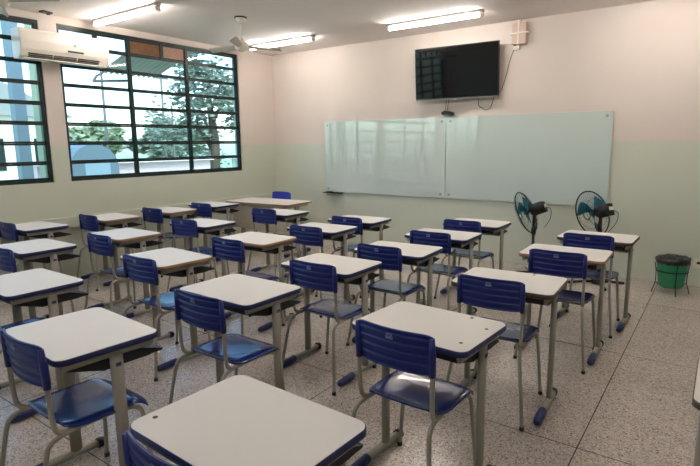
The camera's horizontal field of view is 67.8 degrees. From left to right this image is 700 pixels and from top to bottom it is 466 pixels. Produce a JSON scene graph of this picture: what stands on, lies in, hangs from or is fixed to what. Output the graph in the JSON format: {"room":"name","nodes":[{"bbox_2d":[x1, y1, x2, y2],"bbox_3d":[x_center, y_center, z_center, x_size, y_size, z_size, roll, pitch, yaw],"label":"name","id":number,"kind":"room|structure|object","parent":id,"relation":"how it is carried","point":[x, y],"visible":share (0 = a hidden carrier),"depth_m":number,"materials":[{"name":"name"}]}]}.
{"room":"classroom","nodes":[
{"label":"classroom","id":0,"kind":"room"},
{"bbox_2d":[0,7,277,276],"bbox_3d":[-4.222,-0.744,5.249,0.150,3.197,9.800,6,12,35],"label":"wall","id":1,"kind":"structure","parent":0,"point":[63,197],"depth_m":6.98,"materials":[{"name":"paint"}]},
{"bbox_2d":[0,14,53,185],"bbox_3d":[-4.356,-1.302,4.928,0.060,1.824,2.789,6,12,35],"label":"window","id":2,"kind":"structure","parent":1,"relation":"in","point":[33,23],"depth_m":5.91,"materials":[{"name":"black metal"}]},
{"bbox_2d":[10,26,108,67],"bbox_3d":[-3.306,-2.122,6.011,0.215,0.326,1.000,6,12,35],"label":"air conditioner","id":3,"kind":"object","parent":1,"relation":"attached to","point":[27,43],"visible":1,"depth_m":5.88,"materials":[{"name":"beige plastic"}]},
{"bbox_2d":[13,193,271,228],"bbox_3d":[-4.135,0.050,5.328,0.045,0.135,9.800,6,12,35],"label":"trim","id":4,"kind":"structure","parent":1,"relation":"attached to","point":[72,221],"depth_m":6.97,"materials":[{"name":"paint"}]},
{"bbox_2d":[92,51,193,81],"bbox_3d":[-3.096,-2.461,7.722,1.150,0.616,1.238,6,12,35],"label":"awning","id":5,"kind":"object","parent":1,"relation":"attached to","point":[137,64],"visible":0.49,"depth_m":7.89,"materials":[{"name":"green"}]},
{"bbox_2d":[56,24,241,180],"bbox_3d":[-2.621,-1.731,7.318,0.060,1.824,2.785,6,12,35],"label":"window","id":6,"kind":"structure","parent":1,"relation":"in","point":[136,47],"depth_m":7.09,"materials":[{"name":"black metal"}]},
{"bbox_2d":[8,0,654,55],"bbox_3d":[-0.801,-2.009,2.539,8.600,0.150,10.100,6,12,35],"label":"ceiling","id":7,"kind":"structure","parent":0,"point":[334,23],"depth_m":6.08,"materials":[{"name":"paint"}]},
{"bbox_2d":[0,0,59,16],"bbox_3d":[-2.687,-1.990,4.116,0.776,0.385,0.896,0,10,1],"label":"ceiling fan","id":8,"kind":"object","parent":7,"relation":"hanging from","point":[3,3],"visible":1,"depth_m":4.12,"materials":[{"name":"beige plastic"}]},
{"bbox_2d":[39,10,52,14],"bbox_3d":[-3.393,-2.456,5.814,0.070,0.030,0.120,3,10,18],"label":"bracket","id":9,"kind":"object","parent":7,"relation":"attached to","point":[40,11],"visible":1,"depth_m":5.79,"materials":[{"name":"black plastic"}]},
{"bbox_2d":[92,2,160,26],"bbox_3d":[-2.542,-2.447,5.872,1.280,0.082,0.060,6,12,35],"label":"lamp","id":10,"kind":"object","parent":7,"relation":"attached to","point":[156,6],"visible":1,"depth_m":5.81,"materials":[{"name":"white"}]},
{"bbox_2d":[209,16,281,52],"bbox_3d":[-1.196,-2.372,6.247,0.776,0.385,0.896,-6,11,-30],"label":"ceiling fan","id":11,"kind":"object","parent":7,"relation":"hanging from","point":[240,45],"visible":1,"depth_m":6.19,"materials":[{"name":"beige plastic"}]},
{"bbox_2d":[248,34,315,50],"bbox_3d":[-1.012,-2.752,7.554,1.280,0.082,0.060,6,12,35],"label":"lamp","id":12,"kind":"object","parent":7,"relation":"attached to","point":[312,36],"visible":0.81,"depth_m":7.47,"materials":[{"name":"grey plastic"}]},
{"bbox_2d":[386,9,483,31],"bbox_3d":[0.990,-2.549,6.261,1.280,0.082,0.060,6,12,35],"label":"lamp","id":13,"kind":"object","parent":7,"relation":"attached to","point":[480,11],"visible":1,"depth_m":6.21,"materials":[{"name":"grey"}]},
{"bbox_2d":[0,240,699,465],"bbox_3d":[-0.770,1.157,3.083,8.300,0.120,9.800,6,12,35],"label":"floor","id":14,"kind":"structure","parent":0,"point":[633,406],"depth_m":3.53,"materials":[{"name":"stone"}]},
{"bbox_2d":[0,221,62,273],"bbox_3d":[-3.436,0.271,5.574,0.504,0.832,0.550,6,12,35],"label":"chair","id":15,"kind":"object","parent":14,"relation":"on","point":[8,231],"visible":0.51,"depth_m":5.33,"materials":[{"name":"blue plastic"}]},
{"bbox_2d":[0,248,74,322],"bbox_3d":[-2.603,0.491,4.247,0.504,0.832,0.550,6,12,35],"label":"chair","id":16,"kind":"object","parent":14,"relation":"on","point":[7,259],"visible":0.35,"depth_m":3.98,"materials":[{"name":"blue plastic"}]},
{"bbox_2d":[0,238,79,318],"bbox_3d":[-2.698,0.482,4.503,0.604,0.760,0.552,6,12,35],"label":"student desk","id":17,"kind":"object","parent":14,"relation":"on","point":[44,250],"visible":0.62,"depth_m":4.39,"materials":[{"name":"white laminate"}]},
{"bbox_2d":[14,253,79,262],"bbox_3d":[-2.666,0.174,4.499,0.482,0.093,0.432,6,12,35],"label":"tray","id":18,"kind":"object","parent":17,"relation":"on","point":[66,256],"depth_m":4.32,"materials":[{"name":"black plastic"}]},
{"bbox_2d":[0,317,79,382],"bbox_3d":[-2.080,0.654,3.272,0.504,0.832,0.550,6,12,35],"label":"chair","id":19,"kind":"object","parent":14,"relation":"on","point":[35,319],"visible":0.16,"depth_m":3.39,"materials":[{"name":"blue plastic"}]},
{"bbox_2d":[15,221,70,269],"bbox_3d":[-3.376,0.297,5.621,0.604,0.760,0.552,6,12,33],"label":"student desk","id":20,"kind":"object","parent":14,"relation":"on","point":[39,229],"visible":0.56,"depth_m":5.48,"materials":[{"name":"white laminate"}]},
{"bbox_2d":[17,232,70,238],"bbox_3d":[-3.346,-0.012,5.618,0.482,0.093,0.432,6,12,33],"label":"tray","id":21,"kind":"object","parent":20,"relation":"on","point":[55,234],"depth_m":5.43,"materials":[{"name":"black plastic"}]},
{"bbox_2d":[0,268,88,422],"bbox_3d":[-2.042,0.677,3.333,0.604,0.760,0.552,6,12,35],"label":"student desk","id":22,"kind":"object","parent":14,"relation":"on","point":[40,287],"visible":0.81,"depth_m":3.21,"materials":[{"name":"white laminate"}]},
{"bbox_2d":[0,290,88,306],"bbox_3d":[-2.010,0.369,3.330,0.482,0.093,0.432,6,12,35],"label":"tray","id":23,"kind":"object","parent":22,"relation":"on","point":[43,302],"depth_m":3.21,"materials":[{"name":"black plastic"}]},
{"bbox_2d":[0,328,152,465],"bbox_3d":[-1.240,0.806,2.337,0.504,0.832,0.550,7,12,37],"label":"chair","id":24,"kind":"object","parent":14,"relation":"on","point":[77,406],"visible":1,"depth_m":2.26,"materials":[{"name":"blue plastic"}]},
{"bbox_2d":[6,307,162,465],"bbox_3d":[-1.241,0.822,2.445,0.604,0.760,0.552,7,13,39],"label":"student desk","id":25,"kind":"object","parent":14,"relation":"on","point":[96,338],"visible":0.88,"depth_m":2.32,"materials":[{"name":"white laminate"}]},
{"bbox_2d":[59,342,162,372],"bbox_3d":[-1.206,0.514,2.439,0.482,0.093,0.432,7,13,39],"label":"tray","id":26,"kind":"object","parent":25,"relation":"on","point":[102,365],"depth_m":2.32,"materials":[{"name":"black plastic"}]},
{"bbox_2d":[76,214,133,290],"bbox_3d":[-2.853,0.177,6.089,0.504,0.832,0.550,7,12,37],"label":"chair","id":27,"kind":"object","parent":14,"relation":"on","point":[87,222],"visible":0.6,"depth_m":5.88,"materials":[{"name":"blue plastic"}]},
{"bbox_2d":[81,213,141,285],"bbox_3d":[-2.870,0.178,6.280,0.604,0.760,0.552,7,12,36],"label":"student desk","id":28,"kind":"object","parent":14,"relation":"on","point":[116,220],"visible":0.68,"depth_m":6.14,"materials":[{"name":"white laminate"}]},
{"bbox_2d":[99,222,141,228],"bbox_3d":[-2.837,-0.130,6.276,0.482,0.093,0.432,7,12,36],"label":"tray","id":29,"kind":"object","parent":28,"relation":"on","point":[120,225],"depth_m":6.07,"materials":[{"name":"black plastic"}]},
{"bbox_2d":[84,232,161,316],"bbox_3d":[-2.106,0.393,4.791,0.504,0.832,0.550,7,12,37],"label":"chair","id":30,"kind":"object","parent":14,"relation":"on","point":[97,244],"visible":0.82,"depth_m":4.61,"materials":[{"name":"blue plastic"}]},
{"bbox_2d":[86,228,162,317],"bbox_3d":[-2.186,0.378,5.078,0.604,0.760,0.552,6,12,35],"label":"student desk","id":31,"kind":"object","parent":14,"relation":"on","point":[123,237],"visible":0.72,"depth_m":4.98,"materials":[{"name":"white laminate"}]},
{"bbox_2d":[112,241,162,248],"bbox_3d":[-2.154,0.070,5.074,0.482,0.093,0.432,6,12,35],"label":"tray","id":32,"kind":"object","parent":31,"relation":"on","point":[148,243],"depth_m":4.88,"materials":[{"name":"black plastic"}]},
{"bbox_2d":[121,430,174,465],"bbox_3d":[-0.359,0.938,1.524,0.504,0.832,0.550,7,12,37],"label":"chair","id":33,"kind":"object","parent":14,"relation":"on","point":[134,453],"visible":1,"depth_m":1.37,"materials":[{"name":"blue plastic"}]},
{"bbox_2d":[142,207,187,276],"bbox_3d":[-2.353,0.072,6.668,0.504,0.832,0.550,6,12,35],"label":"chair","id":34,"kind":"object","parent":14,"relation":"on","point":[153,215],"visible":0.75,"depth_m":6.47,"materials":[{"name":"blue plastic"}]},
{"bbox_2d":[122,254,210,381],"bbox_3d":[-1.375,0.546,3.858,0.504,0.832,0.550,7,12,36],"label":"chair","id":35,"kind":"object","parent":14,"relation":"on","point":[143,270],"visible":0.81,"depth_m":3.67,"materials":[{"name":"blue plastic"}]},
{"bbox_2d":[120,247,213,370],"bbox_3d":[-1.405,0.553,4.019,0.604,0.760,0.552,7,13,39],"label":"student desk","id":36,"kind":"object","parent":14,"relation":"on","point":[170,261],"visible":0.69,"depth_m":3.90,"materials":[{"name":"white laminate"}]},
{"bbox_2d":[158,266,213,276],"bbox_3d":[-1.370,0.245,4.013,0.482,0.093,0.432,7,13,39],"label":"tray","id":37,"kind":"object","parent":36,"relation":"on","point":[183,273],"depth_m":3.83,"materials":[{"name":"black plastic"}]},
{"bbox_2d":[141,207,196,249],"bbox_3d":[-2.383,0.067,6.899,0.604,0.760,0.552,5,11,32],"label":"student desk","id":38,"kind":"object","parent":14,"relation":"on","point":[168,212],"visible":0.45,"depth_m":6.79,"materials":[{"name":"white laminate"}]},
{"bbox_2d":[163,215,196,218],"bbox_3d":[-2.354,-0.242,6.897,0.482,0.093,0.432,5,11,32],"label":"tray","id":39,"kind":"object","parent":38,"relation":"on","point":[164,216],"depth_m":6.70,"materials":[{"name":"black plastic"}]},
{"bbox_2d":[167,218,229,291],"bbox_3d":[-1.646,0.235,5.679,0.504,0.832,0.550,6,12,33],"label":"chair","id":40,"kind":"object","parent":14,"relation":"on","point":[181,227],"visible":0.69,"depth_m":5.50,"materials":[{"name":"blue plastic"}]},
{"bbox_2d":[169,218,236,291],"bbox_3d":[-1.609,0.259,5.737,0.604,0.760,0.552,6,12,33],"label":"student desk","id":41,"kind":"object","parent":14,"relation":"on","point":[205,226],"visible":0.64,"depth_m":5.63,"materials":[{"name":"white laminate"}]},
{"bbox_2d":[198,229,236,234],"bbox_3d":[-1.579,-0.049,5.735,0.482,0.093,0.432,6,12,33],"label":"tray","id":42,"kind":"object","parent":41,"relation":"on","point":[215,232],"depth_m":5.54,"materials":[{"name":"black plastic"}]},
{"bbox_2d":[191,202,234,266],"bbox_3d":[-1.888,-0.018,7.164,0.504,0.832,0.550,6,12,35],"label":"chair","id":43,"kind":"object","parent":14,"relation":"on","point":[203,209],"visible":0.51,"depth_m":6.92,"materials":[{"name":"blue plastic"}]},
{"bbox_2d":[188,201,238,260],"bbox_3d":[-1.948,-0.038,7.485,0.604,0.760,0.552,6,12,34],"label":"student desk","id":44,"kind":"object","parent":14,"relation":"on","point":[217,207],"visible":0.49,"depth_m":7.34,"materials":[{"name":"white laminate"}]},
{"bbox_2d":[212,209,238,213],"bbox_3d":[-1.917,-0.346,7.482,0.482,0.093,0.432,6,12,34],"label":"tray","id":45,"kind":"object","parent":44,"relation":"on","point":[224,211],"depth_m":7.30,"materials":[{"name":"black plastic"}]},
{"bbox_2d":[168,289,284,404],"bbox_3d":[-0.692,0.698,2.934,0.504,0.832,0.550,7,12,36],"label":"chair","id":46,"kind":"object","parent":14,"relation":"on","point":[203,312],"visible":0.94,"depth_m":2.83,"materials":[{"name":"blue plastic"}]},
{"bbox_2d":[180,274,300,388],"bbox_3d":[-0.652,0.699,3.129,0.604,0.760,0.552,7,12,36],"label":"student desk","id":47,"kind":"object","parent":14,"relation":"on","point":[239,293],"visible":0.6,"depth_m":3.00,"materials":[{"name":"white laminate"}]},
{"bbox_2d":[224,299,300,315],"bbox_3d":[-0.620,0.390,3.125,0.482,0.093,0.432,7,12,36],"label":"tray","id":48,"kind":"object","parent":47,"relation":"on","point":[268,311],"depth_m":2.93,"materials":[{"name":"black plastic"}]},
{"bbox_2d":[204,237,284,334],"bbox_3d":[-0.911,0.428,4.518,0.504,0.832,0.550,7,12,37],"label":"chair","id":49,"kind":"object","parent":14,"relation":"on","point":[225,249],"visible":0.66,"depth_m":4.32,"materials":[{"name":"blue plastic"}]},
{"bbox_2d":[130,375,365,465],"bbox_3d":[-0.313,0.953,1.629,0.604,0.760,0.552,7,12,37],"label":"student desk","id":50,"kind":"object","parent":14,"relation":"on","point":[238,420],"visible":0.99,"depth_m":1.55,"materials":[{"name":"white laminate"}]},
{"bbox_2d":[329,442,363,465],"bbox_3d":[-0.279,0.645,1.624,0.482,0.093,0.432,7,12,37],"label":"tray","id":51,"kind":"object","parent":50,"relation":"on","point":[356,448],"depth_m":1.59,"materials":[{"name":"black plastic"}]},
{"bbox_2d":[219,232,296,331],"bbox_3d":[-0.848,0.418,4.772,0.604,0.760,0.552,6,12,34],"label":"student desk","id":52,"kind":"object","parent":14,"relation":"on","point":[253,241],"visible":0.65,"depth_m":4.62,"materials":[{"name":"white laminate"}]},
{"bbox_2d":[244,245,295,253],"bbox_3d":[-0.817,0.109,4.769,0.482,0.093,0.432,6,12,34],"label":"tray","id":53,"kind":"object","parent":52,"relation":"on","point":[286,248],"depth_m":4.57,"materials":[{"name":"black plastic"}]},
{"bbox_2d":[247,208,289,275],"bbox_3d":[-0.936,0.089,6.492,0.504,0.832,0.550,6,12,35],"label":"chair","id":54,"kind":"object","parent":14,"relation":"on","point":[264,216],"visible":0.63,"depth_m":6.27,"materials":[{"name":"blue plastic"}]},
{"bbox_2d":[226,197,311,257],"bbox_3d":[-1.219,-0.107,7.853,1.206,0.758,0.607,6,11,32],"label":"table","id":55,"kind":"object","parent":14,"relation":"on","point":[243,217],"visible":0.62,"depth_m":7.69,"materials":[{"name":"beige laminate"}]},
{"bbox_2d":[256,191,293,232],"bbox_3d":[-1.213,-0.239,8.416,0.504,0.830,0.550,6,12,35],"label":"chair","id":56,"kind":"object","parent":14,"relation":"on","point":[276,194],"visible":0.33,"depth_m":8.52,"materials":[{"name":"blue plastic"}]},
{"bbox_2d":[251,209,308,277],"bbox_3d":[-0.874,0.111,6.556,0.604,0.760,0.552,6,12,34],"label":"student desk","id":57,"kind":"object","parent":14,"relation":"on","point":[283,215],"visible":0.58,"depth_m":6.44,"materials":[{"name":"white laminate"}]},
{"bbox_2d":[277,217,308,222],"bbox_3d":[-0.843,-0.197,6.553,0.482,0.093,0.432,6,12,34],"label":"tray","id":58,"kind":"object","parent":57,"relation":"on","point":[290,219],"depth_m":6.34,"materials":[{"name":"black plastic"}]},
{"bbox_2d":[286,225,350,317],"bbox_3d":[-0.317,0.316,5.134,0.504,0.832,0.550,6,12,35],"label":"chair","id":59,"kind":"object","parent":14,"relation":"on","point":[305,235],"visible":0.58,"depth_m":4.92,"materials":[{"name":"blue plastic"}]},
{"bbox_2d":[287,222,357,301],"bbox_3d":[-0.285,0.317,5.329,0.604,0.760,0.552,6,12,33],"label":"student desk","id":60,"kind":"object","parent":14,"relation":"on","point":[334,232],"visible":0.62,"depth_m":5.23,"materials":[{"name":"white laminate"}]},
{"bbox_2d":[323,234,355,241],"bbox_3d":[-0.255,0.008,5.327,0.482,0.093,0.432,6,12,33],"label":"tray","id":61,"kind":"object","parent":60,"relation":"on","point":[325,237],"depth_m":5.13,"materials":[{"name":"black plastic"}]},
{"bbox_2d":[282,259,375,395],"bbox_3d":[-0.144,0.573,3.631,0.504,0.832,0.550,7,12,36],"label":"chair","id":62,"kind":"object","parent":14,"relation":"on","point":[315,276],"visible":0.93,"depth_m":3.48,"materials":[{"name":"blue plastic"}]},
{"bbox_2d":[281,253,381,386],"bbox_3d":[-0.134,0.587,3.751,0.604,0.760,0.552,6,12,35],"label":"student desk","id":63,"kind":"object","parent":14,"relation":"on","point":[350,270],"visible":0.66,"depth_m":3.67,"materials":[{"name":"white laminate"}]},
{"bbox_2d":[337,273,379,284],"bbox_3d":[-0.103,0.278,3.748,0.482,0.093,0.432,6,12,35],"label":"tray","id":64,"kind":"object","parent":63,"relation":"on","point":[357,281],"depth_m":3.56,"materials":[{"name":"black plastic"}]},
{"bbox_2d":[331,216,383,297],"bbox_3d":[0.067,0.210,5.730,0.504,0.832,0.550,6,12,35],"label":"chair","id":65,"kind":"object","parent":14,"relation":"on","point":[340,220],"visible":0.47,"depth_m":5.51,"materials":[{"name":"blue plastic"}]},
{"bbox_2d":[328,215,391,292],"bbox_3d":[0.105,0.216,5.890,0.604,0.760,0.552,6,12,33],"label":"student desk","id":66,"kind":"object","parent":14,"relation":"on","point":[370,223],"visible":0.44,"depth_m":5.74,"materials":[{"name":"white laminate"}]},
{"bbox_2d":[363,225,389,230],"bbox_3d":[0.135,-0.092,5.888,0.482,0.093,0.432,6,12,33],"label":"tray","id":67,"kind":"object","parent":66,"relation":"on","point":[378,228],"depth_m":5.67,"materials":[{"name":"black plastic"}]},
{"bbox_2d":[346,243,425,345],"bbox_3d":[0.323,0.475,4.174,0.504,0.832,0.550,6,12,35],"label":"chair","id":68,"kind":"object","parent":14,"relation":"on","point":[390,257],"visible":0.86,"depth_m":4.03,"materials":[{"name":"blue plastic"}]},
{"bbox_2d":[352,241,442,341],"bbox_3d":[0.388,0.498,4.235,0.604,0.760,0.552,6,12,32],"label":"student desk","id":69,"kind":"object","parent":14,"relation":"on","point":[412,254],"visible":0.51,"depth_m":4.10,"materials":[{"name":"white laminate"}]},
{"bbox_2d":[402,257,438,266],"bbox_3d":[0.417,0.190,4.234,0.482,0.093,0.432,6,12,32],"label":"tray","id":70,"kind":"object","parent":69,"relation":"on","point":[404,261],"depth_m":4.00,"materials":[{"name":"black plastic"}]},
{"bbox_2d":[341,319,475,465],"bbox_3d":[0.293,0.779,2.409,0.504,0.832,0.550,7,12,37],"label":"chair","id":71,"kind":"object","parent":14,"relation":"on","point":[414,383],"visible":0.97,"depth_m":2.29,"materials":[{"name":"blue plastic"}]},
{"bbox_2d":[351,301,505,465],"bbox_3d":[0.362,0.797,2.495,0.604,0.760,0.552,7,12,38],"label":"student desk","id":72,"kind":"object","parent":14,"relation":"on","point":[460,338],"visible":0.88,"depth_m":2.40,"materials":[{"name":"white laminate"}]},
{"bbox_2d":[436,339,498,362],"bbox_3d":[0.397,0.490,2.490,0.482,0.093,0.432,7,12,38],"label":"tray","id":73,"kind":"object","parent":72,"relation":"on","point":[441,356],"depth_m":2.26,"materials":[{"name":"black plastic"}]},
{"bbox_2d":[403,230,467,310],"bbox_3d":[0.802,0.370,4.760,0.504,0.832,0.550,6,12,35],"label":"chair","id":74,"kind":"object","parent":14,"relation":"on","point":[443,240],"visible":0.76,"depth_m":4.57,"materials":[{"name":"blue plastic"}]},
{"bbox_2d":[405,228,481,313],"bbox_3d":[0.860,0.384,4.874,0.604,0.760,0.552,6,12,33],"label":"student desk","id":75,"kind":"object","parent":14,"relation":"on","point":[464,240],"visible":0.59,"depth_m":4.74,"materials":[{"name":"white laminate"}]},
{"bbox_2d":[451,242,477,249],"bbox_3d":[0.890,0.075,4.872,0.482,0.093,0.432,6,12,33],"label":"tray","id":76,"kind":"object","parent":75,"relation":"on","point":[453,245],"depth_m":4.64,"materials":[{"name":"black plastic"}]},
{"bbox_2d":[434,219,493,298],"bbox_3d":[1.223,0.254,5.410,0.504,0.832,0.550,6,12,35],"label":"chair","id":77,"kind":"object","parent":14,"relation":"on","point":[449,224],"visible":0.67,"depth_m":5.27,"materials":[{"name":"blue plastic"}]},
{"bbox_2d":[440,218,510,293],"bbox_3d":[1.335,0.264,5.544,0.604,0.760,0.552,6,12,35],"label":"student desk","id":78,"kind":"object","parent":14,"relation":"on","point":[488,227],"visible":0.52,"depth_m":5.40,"materials":[{"name":"white laminate"}]},
{"bbox_2d":[481,229,506,235],"bbox_3d":[1.367,-0.045,5.541,0.482,0.093,0.432,6,12,35],"label":"tray","id":79,"kind":"object","parent":78,"relation":"on","point":[484,231],"depth_m":5.30,"materials":[{"name":"black plastic"}]},
{"bbox_2d":[446,274,541,431],"bbox_3d":[0.903,0.638,3.195,0.504,0.832,0.550,6,12,33],"label":"chair","id":80,"kind":"object","parent":14,"relation":"on","point":[488,293],"visible":0.79,"depth_m":3.00,"materials":[{"name":"blue plastic"}]},
{"bbox_2d":[451,267,567,425],"bbox_3d":[0.976,0.661,3.251,0.604,0.760,0.552,6,12,32],"label":"student desk","id":81,"kind":"object","parent":14,"relation":"on","point":[539,289],"visible":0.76,"depth_m":3.15,"materials":[{"name":"white laminate"}]},
{"bbox_2d":[525,298,550,305],"bbox_3d":[1.006,0.353,3.249,0.482,0.093,0.432,6,12,32],"label":"tray","id":82,"kind":"object","parent":81,"relation":"on","point":[528,300],"depth_m":2.97,"materials":[{"name":"black plastic"}]},
{"bbox_2d":[513,192,551,273],"bbox_3d":[2.173,0.018,6.235,0.516,0.997,0.461,-8,12,-37],"label":"pedestal fan","id":83,"kind":"object","parent":14,"relation":"on","point":[540,207],"visible":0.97,"depth_m":6.17,"materials":[{"name":"black plastic"}]},
{"bbox_2d":[513,249,595,373],"bbox_3d":[1.575,0.510,3.902,0.504,0.832,0.550,6,12,35],"label":"chair","id":84,"kind":"object","parent":14,"relation":"on","point":[540,261],"visible":0.8,"depth_m":3.71,"materials":[{"name":"blue plastic"}]},
{"bbox_2d":[514,244,612,365],"bbox_3d":[1.648,0.520,4.037,0.604,0.760,0.552,6,12,34],"label":"student desk","id":85,"kind":"object","parent":14,"relation":"on","point":[597,259],"visible":0.61,"depth_m":3.93,"materials":[{"name":"white laminate"}]},
{"bbox_2d":[527,258,600,271],"bbox_3d":[1.678,0.211,4.035,0.482,0.093,0.432,6,12,34],"label":"tray","id":86,"kind":"object","parent":85,"relation":"on","point":[590,267],"depth_m":3.75,"materials":[{"name":"black plastic"}]},
{"bbox_2d":[549,232,619,338],"bbox_3d":[2.093,0.392,4.554,0.504,0.832,0.550,6,12,35],"label":"chair","id":87,"kind":"object","parent":14,"relation":"on","point":[601,242],"visible":0.58,"depth_m":4.35,"materials":[{"name":"blue plastic"}]},
{"bbox_2d":[568,191,623,290],"bbox_3d":[2.791,0.060,5.822,0.520,1.041,0.449,-8,12,-37],"label":"pedestal fan","id":88,"kind":"object","parent":14,"relation":"on","point":[601,210],"visible":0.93,"depth_m":5.78,"materials":[{"name":"black plastic"}]},
{"bbox_2d":[557,230,639,331],"bbox_3d":[2.203,0.403,4.687,0.604,0.760,0.552,7,12,36],"label":"student desk","id":89,"kind":"object","parent":14,"relation":"on","point":[624,243],"visible":0.64,"depth_m":4.55,"materials":[{"name":"white laminate"}]},
{"bbox_2d":[614,246,628,252],"bbox_3d":[2.235,0.094,4.683,0.482,0.093,0.432,7,12,36],"label":"tray","id":90,"kind":"object","parent":89,"relation":"on","point":[616,248],"depth_m":4.41,"materials":[{"name":"black plastic"}]},
{"bbox_2d":[651,253,691,297],"bbox_3d":[3.383,0.434,5.482,0.324,0.406,0.327,-9,13,-39],"label":"waste bin","id":91,"kind":"object","parent":14,"relation":"on","point":[672,270],"visible":1,"depth_m":5.38,"materials":[{"name":"green plastic"}]},
{"bbox_2d":[692,359,699,465],"bbox_3d":[1.476,0.916,1.744,0.604,0.760,0.552,6,12,35],"label":"student desk","id":92,"kind":"object","parent":14,"relation":"on","point":[696,391],"visible":1,"depth_m":1.89,"materials":[{"name":"white laminate"}]},
{"bbox_2d":[272,0,699,286],"bbox_3d":[2.108,-1.074,6.807,8.600,3.197,0.150,6,12,35],"label":"wall","id":93,"kind":"structure","parent":0,"point":[639,62],"depth_m":6.34,"materials":[{"name":"paint"}]},
{"bbox_2d":[325,117,445,197],"bbox_3d":[0.467,-1.138,7.866,2.121,1.114,0.041,6,12,35],"label":"board","id":94,"kind":"object","parent":93,"relation":"attached to","point":[400,157],"visible":1,"depth_m":7.79,"materials":[{"name":"white glass"}]},
{"bbox_2d":[415,40,499,100],"bbox_3d":[1.409,-2.116,6.895,1.156,0.693,0.150,6,12,32],"label":"television","id":95,"kind":"object","parent":93,"relation":"attached to","point":[470,70],"visible":1,"depth_m":6.83,"materials":[{"name":"black plastic"}]},
{"bbox_2d":[441,100,453,115],"bbox_3d":[1.333,-1.715,7.100,0.179,0.234,0.047,6,12,35],"label":"connector","id":96,"kind":"object","parent":95,"relation":"hanging from","point":[447,112],"visible":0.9,"depth_m":7.10,"materials":[{"name":"black plastic"}]},
{"bbox_2d":[510,20,530,44],"bbox_3d":[2.094,-2.463,6.411,0.230,0.290,0.102,6,12,35],"label":"junction box","id":97,"kind":"object","parent":93,"relation":"attached to","point":[519,34],"visible":1,"depth_m":6.38,"materials":[{"name":"beige plastic"}]},
{"bbox_2d":[445,111,613,206],"bbox_3d":[2.181,-0.946,6.656,2.075,1.114,0.041,6,12,35],"label":"board","id":98,"kind":"object","parent":93,"relation":"attached to","point":[551,158],"visible":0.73,"depth_m":6.57,"materials":[{"name":"white glass"}]},
{"bbox_2d":[693,258,699,267],"bbox_3d":[3.853,0.333,5.689,0.170,0.105,0.014,6,12,35],"label":"wall socket","id":99,"kind":"object","parent":93,"relation":"attached to","point":[696,264],"visible":1,"depth_m":5.72,"materials":[{"name":"beige plastic"}]},
{"label":"outside","id":100,"kind":"structure","parent":0,"visible":0},
{"bbox_2d":[116,154,235,167],"bbox_3d":[-29.246,-5.787,47.363,89.840,0.200,110.000,6,12,35],"label":"ground","id":101,"kind":"structure","parent":100,"point":[224,165],"depth_m":79.76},
{"bbox_2d":[0,20,33,178],"bbox_3d":[-5.391,-1.774,8.523,0.160,4.600,0.180,6,12,35],"label":"porch column","id":102,"kind":"structure","parent":101,"relation":"on","point":[16,91],"depth_m":8.42,"materials":[{"name":"blue paint"}]},
{"bbox_2d":[24,24,47,177],"bbox_3d":[-4.082,-1.316,6.968,0.160,4.200,0.150,6,12,35],"label":"porch column","id":103,"kind":"structure","parent":101,"relation":"on","point":[32,67],"depth_m":6.87,"materials":[{"name":"green paint"}]},
{"bbox_2d":[0,82,73,179],"bbox_3d":[-12.412,-2.903,17.551,4.400,3.900,4.200,6,12,35],"label":"house","id":104,"kind":"structure","parent":101,"relation":"on","point":[7,153],"depth_m":16.43,"materials":[{"name":"off white painted plaster"},{"name":"dark glass"}]},
{"bbox_2d":[70,145,119,175],"bbox_3d":[-5.381,-0.829,10.758,0.720,1.980,1.000,6,12,35],"label":"shed","id":105,"kind":"object","parent":101,"relation":"on","point":[78,152],"visible":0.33,"depth_m":10.41,"materials":[{"name":"blue paint"}]},
{"bbox_2d":[68,117,128,156],"bbox_3d":[-18.348,-6.273,37.204,4.937,4.028,5.959,-4,11,-22],"label":"tree","id":106,"kind":"object","parent":101,"relation":"on","point":[85,133],"visible":0.52,"depth_m":36.24,"materials":[{"name":"green plant"}]},
{"bbox_2d":[100,71,108,148],"bbox_3d":[-10.314,-4.429,22.023,0.140,5.350,0.700,6,12,35],"label":"utility pole","id":107,"kind":"object","parent":101,"relation":"on","point":[101,76],"visible":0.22,"depth_m":21.88,"materials":[{"name":"grey"}]},
{"bbox_2d":[33,157,235,177],"bbox_3d":[-4.422,-1.139,13.565,0.540,1.620,7.100,6,12,35],"label":"wall","id":108,"kind":"structure","parent":101,"relation":"on","point":[170,165],"depth_m":12.88,"materials":[{"name":"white paint"}]},
{"bbox_2d":[126,124,195,157],"bbox_3d":[-13.975,-6.472,38.857,4.934,3.773,4.391,6,12,35],"label":"tree","id":109,"kind":"object","parent":101,"relation":"on","point":[155,152],"visible":0.27,"depth_m":37.91,"materials":[{"name":"green plant"}]},
{"bbox_2d":[155,77,167,156],"bbox_3d":[-8.656,-4.789,24.314,0.140,5.250,0.700,6,12,35],"label":"utility pole","id":110,"kind":"object","parent":101,"relation":"on","point":[161,85],"visible":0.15,"depth_m":24.06,"materials":[{"name":"grey"}]},
{"bbox_2d":[171,106,175,156],"bbox_3d":[-9.155,-4.607,27.119,0.140,3.950,0.700,6,12,35],"label":"utility pole","id":111,"kind":"object","parent":101,"relation":"on","point":[174,150],"visible":0.22,"depth_m":27.00,"materials":[{"name":"grey concrete"}]},
{"bbox_2d":[136,52,234,168],"bbox_3d":[-5.039,-3.962,17.684,4.955,5.821,4.384,8,13,40],"label":"tree","id":112,"kind":"object","parent":101,"relation":"on","point":[193,71],"visible":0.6,"depth_m":17.27,"materials":[{"name":"green plant"}]},
{"bbox_2d":[168,117,207,156],"bbox_3d":[-15.319,-8.119,46.018,6.176,4.617,5.323,6,12,35],"label":"tree","id":113,"kind":"object","parent":101,"relation":"on","point":[198,133],"visible":0.04,"depth_m":45.14,"materials":[{"name":"green plant"}]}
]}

